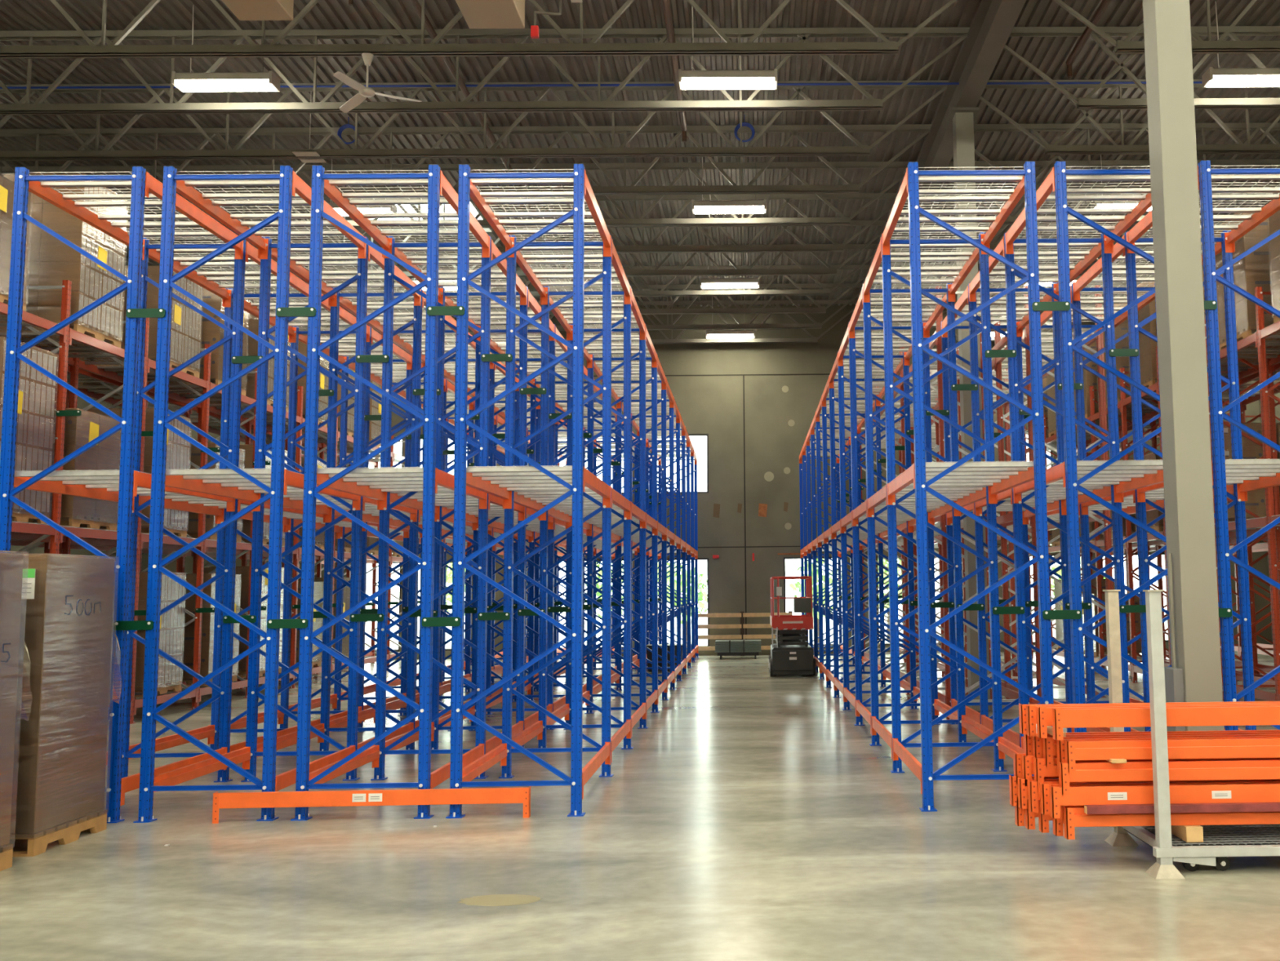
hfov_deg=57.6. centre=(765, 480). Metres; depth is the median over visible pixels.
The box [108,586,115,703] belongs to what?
load
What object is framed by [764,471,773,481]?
patched hole
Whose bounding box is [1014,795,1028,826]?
beam
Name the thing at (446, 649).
window
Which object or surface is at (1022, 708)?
beam
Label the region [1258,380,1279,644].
wall
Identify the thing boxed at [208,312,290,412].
load
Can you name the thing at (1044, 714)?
beam
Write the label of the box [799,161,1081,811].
rack
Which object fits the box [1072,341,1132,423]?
load
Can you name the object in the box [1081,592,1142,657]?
window
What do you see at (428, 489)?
rack
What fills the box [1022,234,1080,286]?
lamp
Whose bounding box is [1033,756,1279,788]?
beam
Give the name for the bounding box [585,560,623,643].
tree
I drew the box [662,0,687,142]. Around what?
pipe
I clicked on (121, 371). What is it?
load
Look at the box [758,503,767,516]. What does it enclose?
patched hole
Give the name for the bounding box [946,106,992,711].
steel column
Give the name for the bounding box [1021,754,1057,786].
beam
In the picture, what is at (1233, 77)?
lamp
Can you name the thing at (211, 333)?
load
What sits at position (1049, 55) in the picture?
ceiling
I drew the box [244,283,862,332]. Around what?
joist
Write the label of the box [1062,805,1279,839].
beam
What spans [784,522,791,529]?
patched hole
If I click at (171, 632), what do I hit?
load
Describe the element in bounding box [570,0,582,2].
junction box
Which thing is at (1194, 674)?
steel column
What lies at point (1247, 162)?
joist
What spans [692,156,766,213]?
lamp
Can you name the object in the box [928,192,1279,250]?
joist
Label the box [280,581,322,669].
load
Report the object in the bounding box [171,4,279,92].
lamp
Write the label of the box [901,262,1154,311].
joist
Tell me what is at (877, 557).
window
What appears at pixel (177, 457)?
load
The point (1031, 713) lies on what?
beam
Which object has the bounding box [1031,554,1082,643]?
window
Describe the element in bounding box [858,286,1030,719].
rack
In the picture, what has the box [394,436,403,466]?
window
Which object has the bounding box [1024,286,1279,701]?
rack
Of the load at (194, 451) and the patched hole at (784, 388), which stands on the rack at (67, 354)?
the load at (194, 451)
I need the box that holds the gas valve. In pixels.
[530,25,538,38]
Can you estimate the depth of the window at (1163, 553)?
30.05 m
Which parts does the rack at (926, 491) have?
upright post, upright post, upright post, upright post, upright post, upright post, upright post, upright post, upright post, upright post, upright post, upright post, upright post, upright post, upright post, upright post, foot plate, upright post, upright post, foot plate, upright post, upright post, upright post, foot plate, upright post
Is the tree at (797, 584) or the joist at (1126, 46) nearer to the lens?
the joist at (1126, 46)
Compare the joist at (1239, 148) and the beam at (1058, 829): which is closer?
the beam at (1058, 829)
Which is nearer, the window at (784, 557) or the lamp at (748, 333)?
the lamp at (748, 333)
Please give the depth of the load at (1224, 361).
17.23 m
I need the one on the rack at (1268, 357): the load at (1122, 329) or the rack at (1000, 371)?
the load at (1122, 329)
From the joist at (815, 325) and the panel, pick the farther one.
the joist at (815, 325)
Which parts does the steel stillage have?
corner post, corner post, frame, dolly plate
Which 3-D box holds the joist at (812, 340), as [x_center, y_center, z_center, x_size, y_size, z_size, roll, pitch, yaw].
[-7.189,-4.026,29.667,19.630,1.100,0.110,-1,-5,-1]
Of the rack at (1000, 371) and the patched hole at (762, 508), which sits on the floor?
the rack at (1000, 371)
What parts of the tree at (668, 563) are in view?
crown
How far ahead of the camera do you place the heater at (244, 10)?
11.65 m
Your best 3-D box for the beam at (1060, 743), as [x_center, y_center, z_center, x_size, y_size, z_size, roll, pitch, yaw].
[2.987,1.641,6.989,2.440,0.181,0.068,-1,-5,-1]
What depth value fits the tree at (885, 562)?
37.69 m
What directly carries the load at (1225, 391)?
on the rack at (1254, 378)
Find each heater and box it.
[222,0,293,20]
[455,0,524,28]
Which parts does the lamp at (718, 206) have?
cord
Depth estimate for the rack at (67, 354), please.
16.84 m
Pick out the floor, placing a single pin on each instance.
(751, 818)
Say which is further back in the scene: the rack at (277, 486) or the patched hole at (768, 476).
the patched hole at (768, 476)
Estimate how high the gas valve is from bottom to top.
0.120 m
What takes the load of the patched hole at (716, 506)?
attached to the wall at (712, 405)
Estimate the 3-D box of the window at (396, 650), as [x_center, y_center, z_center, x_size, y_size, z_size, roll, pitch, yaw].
[-9.959,3.238,29.669,1.150,2.300,0.070,-1,-5,-1]
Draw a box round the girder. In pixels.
[861,0,1026,326]
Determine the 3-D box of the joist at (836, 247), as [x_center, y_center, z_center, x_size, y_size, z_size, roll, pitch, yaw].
[-7.071,-4.783,21.639,19.630,1.100,0.110,-1,-5,-1]
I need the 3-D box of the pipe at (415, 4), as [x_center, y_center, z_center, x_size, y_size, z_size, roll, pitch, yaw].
[-4.279,-5.481,17.547,0.090,0.560,22.032,-1,-5,-1]
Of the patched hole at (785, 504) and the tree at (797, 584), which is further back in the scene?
the tree at (797, 584)
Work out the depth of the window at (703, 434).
30.11 m
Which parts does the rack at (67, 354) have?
upright post, upright post, upright post, upright post, upright post, upright post, upright post, upright post, upright post, upright post, upright post, upright post, upright post, upright post, upright post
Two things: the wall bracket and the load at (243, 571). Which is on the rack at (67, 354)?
the load at (243, 571)
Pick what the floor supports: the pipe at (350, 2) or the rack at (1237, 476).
the rack at (1237, 476)
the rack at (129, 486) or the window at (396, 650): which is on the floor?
the rack at (129, 486)
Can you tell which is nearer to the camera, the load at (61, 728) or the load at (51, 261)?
the load at (61, 728)
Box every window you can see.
[364,561,400,651]
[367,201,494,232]
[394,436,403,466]
[418,560,464,650]
[649,433,708,493]
[657,557,709,647]
[783,556,842,645]
[875,555,941,645]
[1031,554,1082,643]
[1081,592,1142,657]
[1112,552,1168,641]
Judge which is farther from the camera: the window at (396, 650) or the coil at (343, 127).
the window at (396, 650)
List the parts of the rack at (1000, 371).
upright post, upright post, upright post, upright post, upright post, upright post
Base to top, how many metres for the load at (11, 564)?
1.972 m
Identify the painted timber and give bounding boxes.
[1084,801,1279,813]
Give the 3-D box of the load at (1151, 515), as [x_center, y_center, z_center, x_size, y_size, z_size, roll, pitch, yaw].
[6.848,0.227,19.326,1.008,1.306,1.124,-1,-5,-1]
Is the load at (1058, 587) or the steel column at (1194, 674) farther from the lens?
the load at (1058, 587)
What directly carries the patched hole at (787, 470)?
attached to the wall at (712, 405)
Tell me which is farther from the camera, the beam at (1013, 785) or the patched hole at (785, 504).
the patched hole at (785, 504)
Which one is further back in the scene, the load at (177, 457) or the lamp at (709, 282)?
the lamp at (709, 282)
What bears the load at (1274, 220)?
on the rack at (1268, 357)
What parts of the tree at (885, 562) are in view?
crown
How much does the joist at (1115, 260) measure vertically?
1.100 m
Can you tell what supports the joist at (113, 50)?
on the girder
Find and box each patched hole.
[713,503,719,517]
[737,502,742,512]
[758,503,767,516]
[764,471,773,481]
[782,385,788,392]
[783,466,790,474]
[783,502,788,511]
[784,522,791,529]
[787,419,795,426]
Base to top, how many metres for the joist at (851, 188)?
1.100 m
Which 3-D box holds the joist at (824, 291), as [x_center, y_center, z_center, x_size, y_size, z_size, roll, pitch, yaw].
[-7.119,-4.480,24.850,19.630,1.100,0.110,-1,-5,-1]
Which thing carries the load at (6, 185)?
on the rack at (67, 354)
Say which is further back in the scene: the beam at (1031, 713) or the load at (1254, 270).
the load at (1254, 270)
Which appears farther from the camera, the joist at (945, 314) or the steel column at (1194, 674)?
the joist at (945, 314)
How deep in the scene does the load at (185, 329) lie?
16.75 m
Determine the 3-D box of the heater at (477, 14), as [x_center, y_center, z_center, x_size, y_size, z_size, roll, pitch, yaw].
[-2.818,-5.540,11.708,0.580,1.550,0.912,-1,-5,-1]
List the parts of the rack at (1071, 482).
upright post, upright post, upright post, upright post, upright post, upright post, upright post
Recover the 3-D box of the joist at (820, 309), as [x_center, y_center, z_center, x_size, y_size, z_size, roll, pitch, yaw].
[-7.142,-4.328,26.456,19.630,1.100,0.110,-1,-5,-1]
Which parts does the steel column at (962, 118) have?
cap plate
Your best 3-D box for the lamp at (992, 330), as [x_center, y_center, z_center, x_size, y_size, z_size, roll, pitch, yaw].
[6.002,-4.221,29.277,1.240,1.100,0.260,-1,-5,-1]
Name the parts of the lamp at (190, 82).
cord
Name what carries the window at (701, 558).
in the wall at (712, 405)
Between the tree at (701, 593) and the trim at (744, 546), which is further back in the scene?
the tree at (701, 593)
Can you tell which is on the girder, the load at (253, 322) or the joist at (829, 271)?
the joist at (829, 271)
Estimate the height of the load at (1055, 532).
1.506 m
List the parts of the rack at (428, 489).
foot plate, upright post, foot plate, upright post, foot plate, upright post, upright post, upright post, foot plate, upright post, upright post, upright post, upright post, upright post, upright post, upright post, upright post, upright post, upright post, upright post, upright post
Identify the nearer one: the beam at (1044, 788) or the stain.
the stain
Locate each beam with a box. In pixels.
[212,786,530,823]
[1008,774,1058,805]
[1013,752,1043,783]
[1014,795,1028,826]
[1017,777,1058,808]
[1018,701,1279,733]
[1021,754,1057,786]
[1023,729,1279,755]
[1024,798,1040,829]
[1025,702,1279,735]
[1027,778,1279,812]
[1031,731,1279,757]
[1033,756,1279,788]
[1035,704,1279,737]
[1038,800,1053,832]
[1040,780,1279,814]
[1042,733,1279,767]
[1048,783,1279,817]
[1052,706,1279,739]
[1052,805,1084,835]
[1056,735,1279,768]
[1057,759,1279,794]
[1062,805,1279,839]
[1064,737,1279,772]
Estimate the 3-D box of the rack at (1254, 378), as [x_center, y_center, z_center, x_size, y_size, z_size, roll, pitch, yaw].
[7.980,0.650,19.268,1.050,5.500,16.580,-1,-5,-1]
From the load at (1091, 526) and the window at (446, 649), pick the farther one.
the window at (446, 649)
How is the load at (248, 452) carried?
on the rack at (67, 354)
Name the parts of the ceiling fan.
blade, blade, motor, blade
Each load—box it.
[0,173,128,347]
[0,174,31,311]
[0,335,57,524]
[0,550,30,871]
[9,553,122,856]
[12,408,119,530]
[47,343,95,361]
[80,408,191,537]
[88,371,153,394]
[93,265,202,378]
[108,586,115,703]
[112,571,185,697]
[154,287,248,395]
[173,442,244,542]
[181,573,239,685]
[192,392,253,426]
[203,565,284,676]
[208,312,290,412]
[214,444,287,546]
[266,340,328,426]
[266,456,325,549]
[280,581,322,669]
[296,360,355,436]
[297,577,350,662]
[300,531,351,552]
[325,376,382,447]
[334,536,378,555]
[371,539,403,556]
[1042,376,1077,446]
[1046,355,1099,436]
[1048,529,1057,545]
[1052,528,1094,546]
[1053,578,1115,650]
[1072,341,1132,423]
[1079,520,1125,541]
[1102,299,1156,409]
[1110,457,1163,537]
[1126,281,1157,391]
[1132,452,1163,533]
[1202,271,1257,366]
[1213,207,1279,351]
[1222,391,1229,400]
[1223,422,1266,521]
[1268,209,1279,323]
[1275,422,1279,497]
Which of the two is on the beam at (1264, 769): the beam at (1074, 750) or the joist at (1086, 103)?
the beam at (1074, 750)
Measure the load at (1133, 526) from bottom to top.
1.406 m
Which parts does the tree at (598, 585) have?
crown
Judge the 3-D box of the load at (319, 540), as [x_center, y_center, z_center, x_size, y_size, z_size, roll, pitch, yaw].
[-9.088,0.456,21.974,1.028,1.706,1.024,-1,-5,-1]
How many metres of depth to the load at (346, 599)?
23.50 m
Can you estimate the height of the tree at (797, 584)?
2.841 m
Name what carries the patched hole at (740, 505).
attached to the wall at (712, 405)
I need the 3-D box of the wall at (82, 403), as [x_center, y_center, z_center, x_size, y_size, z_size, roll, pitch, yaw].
[-16.776,-1.819,9.920,0.200,9.220,39.900,-1,-5,-1]
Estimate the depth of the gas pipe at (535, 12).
12.26 m
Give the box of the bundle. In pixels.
[715,639,760,658]
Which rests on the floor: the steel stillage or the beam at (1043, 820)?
the steel stillage
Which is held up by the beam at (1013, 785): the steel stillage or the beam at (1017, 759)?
the beam at (1017, 759)
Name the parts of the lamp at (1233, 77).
cord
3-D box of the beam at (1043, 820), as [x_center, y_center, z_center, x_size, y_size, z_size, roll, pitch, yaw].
[2.890,2.035,7.051,2.440,0.181,0.068,-1,-5,-1]
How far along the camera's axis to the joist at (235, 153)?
16.81 m
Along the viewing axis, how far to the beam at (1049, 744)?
7.08 m
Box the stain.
[457,893,540,906]
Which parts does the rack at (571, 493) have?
foot plate, upright post, foot plate, upright post, upright post, upright post, foot plate, upright post, upright post, upright post, foot plate, upright post, upright post, foot plate, upright post, upright post, upright post, upright post, upright post, upright post, upright post, upright post, upright post, upright post, upright post, upright post, upright post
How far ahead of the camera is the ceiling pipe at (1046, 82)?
16.66 m
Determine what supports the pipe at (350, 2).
hanging from the ceiling
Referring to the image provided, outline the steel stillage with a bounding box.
[1102,589,1279,879]
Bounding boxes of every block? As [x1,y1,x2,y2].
[1046,725,1066,736]
[1106,758,1126,763]
[1171,825,1203,842]
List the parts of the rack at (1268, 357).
upright post, upright post, upright post, upright post, upright post, upright post, upright post, upright post, upright post, upright post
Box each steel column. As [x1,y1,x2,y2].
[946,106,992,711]
[1142,0,1231,826]
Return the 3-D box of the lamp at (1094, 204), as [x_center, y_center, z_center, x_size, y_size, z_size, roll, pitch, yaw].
[6.144,-5.136,19.581,1.240,1.100,0.260,-1,-5,-1]
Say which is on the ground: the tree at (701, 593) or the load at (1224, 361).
the tree at (701, 593)
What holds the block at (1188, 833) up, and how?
on the steel stillage
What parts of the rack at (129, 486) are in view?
upright post, foot plate, upright post, upright post, upright post, foot plate, upright post, upright post, upright post, upright post, upright post, upright post, upright post, upright post, upright post, upright post, upright post, upright post, upright post, upright post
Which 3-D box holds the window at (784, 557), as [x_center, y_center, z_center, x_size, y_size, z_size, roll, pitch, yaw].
[1.240,3.128,29.845,1.550,2.300,0.070,-1,-5,-1]
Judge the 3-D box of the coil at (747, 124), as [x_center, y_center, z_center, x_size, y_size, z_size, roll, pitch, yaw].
[-0.338,-5.533,18.147,0.326,0.453,0.066,-1,-5,-1]
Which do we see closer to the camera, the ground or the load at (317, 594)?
the load at (317, 594)
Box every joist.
[0,0,957,58]
[0,26,969,115]
[0,80,948,160]
[0,124,932,197]
[0,161,916,229]
[124,192,897,257]
[124,244,878,297]
[126,220,887,279]
[195,264,871,316]
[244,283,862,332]
[273,299,857,346]
[891,281,1142,328]
[891,299,1094,342]
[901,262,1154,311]
[906,242,1150,294]
[920,222,1221,273]
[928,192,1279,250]
[942,159,1279,224]
[973,122,1279,191]
[979,79,1279,155]
[1003,26,1279,110]
[1053,0,1279,53]
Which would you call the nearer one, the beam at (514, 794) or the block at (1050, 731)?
the block at (1050, 731)
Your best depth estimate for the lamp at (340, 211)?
19.22 m
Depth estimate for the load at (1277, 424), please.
17.05 m
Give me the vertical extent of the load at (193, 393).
1.506 m
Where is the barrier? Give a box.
[694,610,792,650]
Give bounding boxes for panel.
[292,91,326,162]
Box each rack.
[0,166,565,822]
[0,280,419,724]
[10,344,368,691]
[133,165,602,822]
[290,164,661,820]
[445,164,698,817]
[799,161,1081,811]
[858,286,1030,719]
[898,285,1113,705]
[941,161,1231,748]
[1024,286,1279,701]
[1040,160,1279,732]
[1075,363,1279,684]
[1226,402,1279,660]
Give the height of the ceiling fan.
0.507 m
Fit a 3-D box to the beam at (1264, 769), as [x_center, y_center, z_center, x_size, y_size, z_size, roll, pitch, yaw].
[2.970,1.757,6.878,2.440,0.181,0.068,-1,-5,-1]
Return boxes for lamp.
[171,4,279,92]
[327,158,396,216]
[413,238,457,290]
[469,332,506,339]
[678,2,777,89]
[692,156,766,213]
[700,235,759,288]
[705,296,755,338]
[991,328,1024,336]
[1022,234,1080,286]
[1090,155,1151,211]
[1201,1,1279,88]
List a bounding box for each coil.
[337,116,358,144]
[733,115,755,142]
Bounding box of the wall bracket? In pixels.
[712,555,719,558]
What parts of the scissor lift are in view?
guard rail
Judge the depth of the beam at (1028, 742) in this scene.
7.28 m
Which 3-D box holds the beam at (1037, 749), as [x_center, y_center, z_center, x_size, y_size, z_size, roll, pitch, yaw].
[2.885,1.660,7.187,2.440,0.181,0.068,-1,-5,-1]
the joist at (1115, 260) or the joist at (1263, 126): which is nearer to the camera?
the joist at (1263, 126)
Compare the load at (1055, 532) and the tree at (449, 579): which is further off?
the tree at (449, 579)
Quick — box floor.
[0,649,1279,960]
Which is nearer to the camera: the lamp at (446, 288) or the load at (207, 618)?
the load at (207, 618)
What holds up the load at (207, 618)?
on the rack at (67, 354)
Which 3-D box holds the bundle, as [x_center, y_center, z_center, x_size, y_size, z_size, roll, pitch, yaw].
[-0.681,4.127,28.230,1.120,0.452,0.712,-1,-5,-1]
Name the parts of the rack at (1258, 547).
upright post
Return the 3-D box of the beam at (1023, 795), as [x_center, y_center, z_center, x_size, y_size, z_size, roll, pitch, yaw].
[2.787,1.923,7.161,2.440,0.181,0.068,-1,-5,-1]
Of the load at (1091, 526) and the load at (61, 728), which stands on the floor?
the load at (61, 728)
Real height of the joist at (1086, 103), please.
1.100 m
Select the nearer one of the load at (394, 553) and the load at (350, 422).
the load at (350, 422)
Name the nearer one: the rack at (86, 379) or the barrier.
the rack at (86, 379)
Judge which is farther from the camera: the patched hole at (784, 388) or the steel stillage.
the patched hole at (784, 388)
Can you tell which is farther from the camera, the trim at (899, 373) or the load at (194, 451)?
the trim at (899, 373)
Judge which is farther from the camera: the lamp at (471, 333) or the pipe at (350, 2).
the lamp at (471, 333)
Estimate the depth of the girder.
15.93 m
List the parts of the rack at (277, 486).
foot plate, upright post, upright post, foot plate, upright post, upright post, foot plate, upright post, upright post, upright post, upright post, upright post, upright post, upright post, upright post, upright post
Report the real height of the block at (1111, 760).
0.021 m
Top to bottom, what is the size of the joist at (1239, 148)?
1.100 m
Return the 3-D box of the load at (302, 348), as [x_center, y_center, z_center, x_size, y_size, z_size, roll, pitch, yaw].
[-9.114,-1.834,22.189,1.028,1.506,1.024,-1,-5,-1]
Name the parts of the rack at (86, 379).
upright post, upright post, upright post, upright post, upright post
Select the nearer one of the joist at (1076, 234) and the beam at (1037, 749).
the beam at (1037, 749)
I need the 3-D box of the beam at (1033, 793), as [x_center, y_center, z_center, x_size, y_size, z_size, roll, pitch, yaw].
[2.829,1.913,7.062,2.440,0.181,0.068,-1,-5,-1]
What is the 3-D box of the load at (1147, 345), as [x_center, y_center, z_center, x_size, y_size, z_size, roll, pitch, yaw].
[6.818,-2.411,19.575,1.008,1.806,1.124,-1,-5,-1]
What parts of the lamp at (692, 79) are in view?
cord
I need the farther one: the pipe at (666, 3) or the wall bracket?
the wall bracket
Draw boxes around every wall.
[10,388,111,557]
[109,303,1271,659]
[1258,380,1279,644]
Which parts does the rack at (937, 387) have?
upright post, upright post, upright post, upright post, upright post, upright post, upright post, upright post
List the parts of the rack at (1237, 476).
upright post, upright post, upright post, upright post, upright post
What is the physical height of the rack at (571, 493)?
5.050 m
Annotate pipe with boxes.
[0,81,1202,88]
[348,0,352,5]
[408,0,586,300]
[533,0,561,25]
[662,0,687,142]
[1066,0,1111,78]
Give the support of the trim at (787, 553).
attached to the wall at (712, 405)
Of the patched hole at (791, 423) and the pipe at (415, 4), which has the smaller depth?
the pipe at (415, 4)
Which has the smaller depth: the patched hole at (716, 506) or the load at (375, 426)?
the load at (375, 426)
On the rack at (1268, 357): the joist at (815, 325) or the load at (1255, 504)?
the load at (1255, 504)
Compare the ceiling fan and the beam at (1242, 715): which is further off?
the ceiling fan
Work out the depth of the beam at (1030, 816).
7.10 m
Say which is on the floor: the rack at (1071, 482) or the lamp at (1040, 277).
the rack at (1071, 482)
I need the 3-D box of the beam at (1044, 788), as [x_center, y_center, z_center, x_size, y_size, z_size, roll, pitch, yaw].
[2.880,1.903,6.963,2.440,0.181,0.068,-1,-5,-1]
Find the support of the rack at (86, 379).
on the floor
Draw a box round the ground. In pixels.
[364,613,1168,649]
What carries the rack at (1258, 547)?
on the floor
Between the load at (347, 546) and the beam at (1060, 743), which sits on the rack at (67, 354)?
the load at (347, 546)
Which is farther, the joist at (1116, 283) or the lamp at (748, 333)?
the lamp at (748, 333)
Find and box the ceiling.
[0,0,1279,306]
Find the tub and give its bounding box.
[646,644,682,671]
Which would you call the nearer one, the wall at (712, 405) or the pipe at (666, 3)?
the pipe at (666, 3)
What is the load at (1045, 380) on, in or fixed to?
on the rack at (1268, 357)
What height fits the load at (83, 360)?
1.606 m
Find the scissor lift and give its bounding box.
[768,576,815,675]
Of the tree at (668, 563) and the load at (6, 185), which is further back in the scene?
the tree at (668, 563)
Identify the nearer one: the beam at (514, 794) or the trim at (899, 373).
the beam at (514, 794)
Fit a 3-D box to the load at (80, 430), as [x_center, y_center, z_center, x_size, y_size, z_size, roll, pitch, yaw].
[-8.979,-0.112,14.625,1.028,1.456,1.024,-1,-5,-1]
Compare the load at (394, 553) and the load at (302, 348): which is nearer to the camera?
the load at (302, 348)
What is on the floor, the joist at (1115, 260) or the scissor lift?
the scissor lift
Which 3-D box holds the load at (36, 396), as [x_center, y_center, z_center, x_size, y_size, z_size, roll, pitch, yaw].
[-8.961,-0.538,13.199,1.028,2.036,1.024,-1,-5,-1]
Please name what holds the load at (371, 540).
on the rack at (67, 354)
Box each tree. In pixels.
[445,562,465,616]
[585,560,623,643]
[657,560,676,640]
[666,564,707,645]
[788,558,841,642]
[877,557,902,639]
[1050,558,1105,598]
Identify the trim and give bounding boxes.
[112,375,1263,639]
[593,373,899,376]
[777,552,799,555]
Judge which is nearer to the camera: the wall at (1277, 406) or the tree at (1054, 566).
the wall at (1277, 406)
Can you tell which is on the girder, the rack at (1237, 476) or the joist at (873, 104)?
the joist at (873, 104)
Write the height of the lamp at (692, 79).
1.100 m
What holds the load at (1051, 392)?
on the rack at (1268, 357)
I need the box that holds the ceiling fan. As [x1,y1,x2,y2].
[333,52,422,112]
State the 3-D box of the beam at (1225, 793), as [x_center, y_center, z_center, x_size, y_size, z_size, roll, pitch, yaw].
[2.912,1.894,6.864,2.440,0.181,0.068,-1,-5,-1]
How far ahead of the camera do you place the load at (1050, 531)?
26.04 m
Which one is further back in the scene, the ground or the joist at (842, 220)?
the ground
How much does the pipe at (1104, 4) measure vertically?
0.560 m

